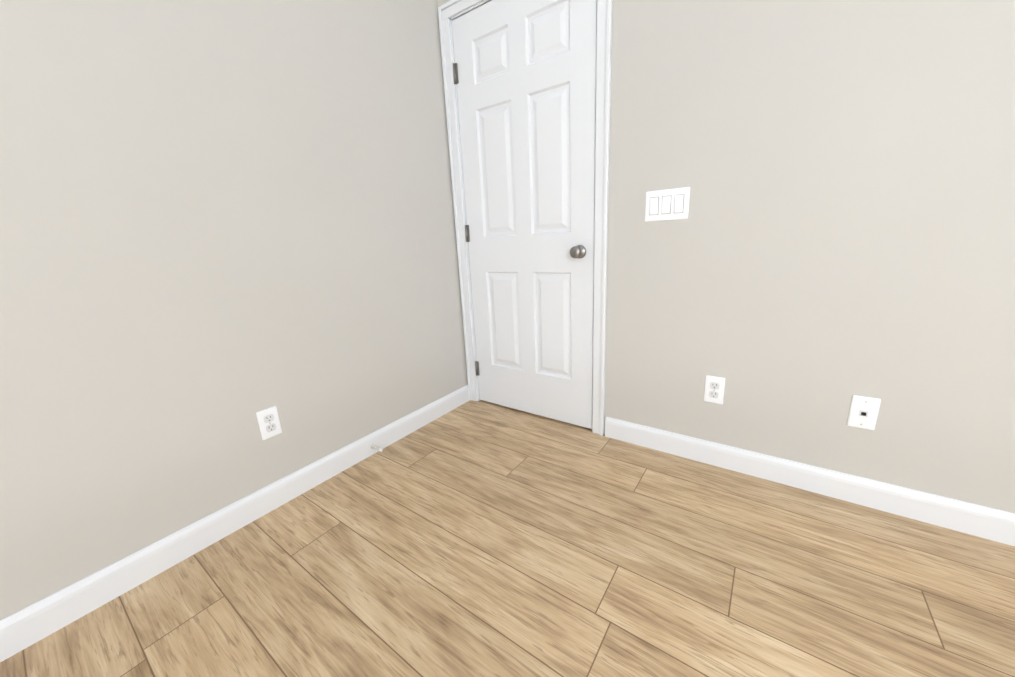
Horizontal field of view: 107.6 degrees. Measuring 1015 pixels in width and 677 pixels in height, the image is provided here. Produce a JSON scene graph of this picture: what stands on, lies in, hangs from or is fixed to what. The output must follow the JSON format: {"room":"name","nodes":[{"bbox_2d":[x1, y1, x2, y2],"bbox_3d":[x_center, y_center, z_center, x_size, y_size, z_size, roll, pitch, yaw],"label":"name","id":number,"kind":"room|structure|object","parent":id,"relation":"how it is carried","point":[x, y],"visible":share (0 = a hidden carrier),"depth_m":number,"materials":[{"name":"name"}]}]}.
{"room":"empty bedroom","nodes":[
{"label":"empty bedroom","id":0,"kind":"room"},
{"bbox_2d":[0,0,467,619],"bbox_3d":[-1.624,-0.422,0.350,0.120,2.740,4.640,8,18,35],"label":"wall","id":1,"kind":"structure","parent":0,"point":[222,222],"depth_m":1.19,"materials":[{"name":"beige paint"}]},
{"bbox_2d":[0,385,469,661],"bbox_3d":[-0.847,0.583,1.564,0.040,0.102,2.050,8,18,35],"label":"baseboard","id":2,"kind":"structure","parent":1,"relation":"attached to","point":[26,627],"depth_m":1.23,"materials":[{"name":"white wood"}]},
{"bbox_2d":[371,444,382,451],"bbox_3d":[-0.623,0.527,1.777,0.072,0.022,0.022,8,18,35],"label":"spring door stop","id":3,"kind":"object","parent":2,"relation":"attached to","point":[373,446],"visible":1,"depth_m":1.78,"materials":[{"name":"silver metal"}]},
{"bbox_2d":[256,406,281,439],"bbox_3d":[-0.905,0.322,1.413,0.008,0.115,0.070,8,18,35],"label":"outlet","id":4,"kind":"object","parent":1,"relation":"attached to","point":[269,422],"visible":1,"depth_m":1.41,"materials":[{"name":"white plastic"}]},
{"bbox_2d":[0,400,1014,676],"bbox_3d":[-0.120,1.152,-0.284,5.240,0.120,4.640,8,18,35],"label":"floor","id":5,"kind":"structure","parent":0,"point":[472,538],"depth_m":1.08,"materials":[{"name":"laminate"}]},
{"bbox_2d":[438,0,1014,512],"bbox_3d":[1.490,-0.712,0.856,4.320,2.740,0.120,8,18,35],"label":"wall","id":6,"kind":"structure","parent":0,"point":[824,252],"depth_m":1.22,"materials":[{"name":"beige paint"}]},
{"bbox_2d":[452,0,596,428],"bbox_3d":[0.070,-0.544,1.863,0.758,2.018,0.099,8,18,35],"label":"entry door","id":7,"kind":"structure","parent":6,"relation":"in","point":[524,71],"depth_m":1.82,"materials":[{"name":"white painted wood"},{"name":"satin nickel"}]},
{"bbox_2d":[438,0,611,435],"bbox_3d":[0.106,-0.587,1.900,0.884,2.097,0.141,8,18,35],"label":"door frame","id":8,"kind":"structure","parent":6,"relation":"attached to","point":[450,11],"depth_m":1.79,"materials":[{"name":"white wood"}]},
{"bbox_2d":[645,187,689,221],"bbox_3d":[0.626,-0.526,1.464,0.162,0.116,0.012,8,18,35],"label":"switch plate","id":9,"kind":"object","parent":6,"relation":"attached to","point":[667,204],"visible":1,"depth_m":1.46,"materials":[{"name":"white plastic"}]},
{"bbox_2d":[704,375,724,403],"bbox_3d":[0.849,0.211,1.525,0.070,0.115,0.008,8,18,35],"label":"outlet","id":10,"kind":"object","parent":6,"relation":"attached to","point":[714,389],"visible":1,"depth_m":1.52,"materials":[{"name":"white plastic"}]},
{"bbox_2d":[605,417,1014,545],"bbox_3d":[1.824,0.619,0.926,3.270,0.102,0.014,8,18,35],"label":"baseboard","id":11,"kind":"structure","parent":6,"relation":"attached to","point":[989,523],"depth_m":1.36,"materials":[{"name":"white wood"}]},
{"bbox_2d":[847,395,880,429],"bbox_3d":[1.216,0.254,1.268,0.070,0.115,0.008,8,18,35],"label":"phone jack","id":12,"kind":"object","parent":6,"relation":"attached to","point":[863,412],"visible":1,"depth_m":1.27,"materials":[{"name":"white plastic"}]}
]}

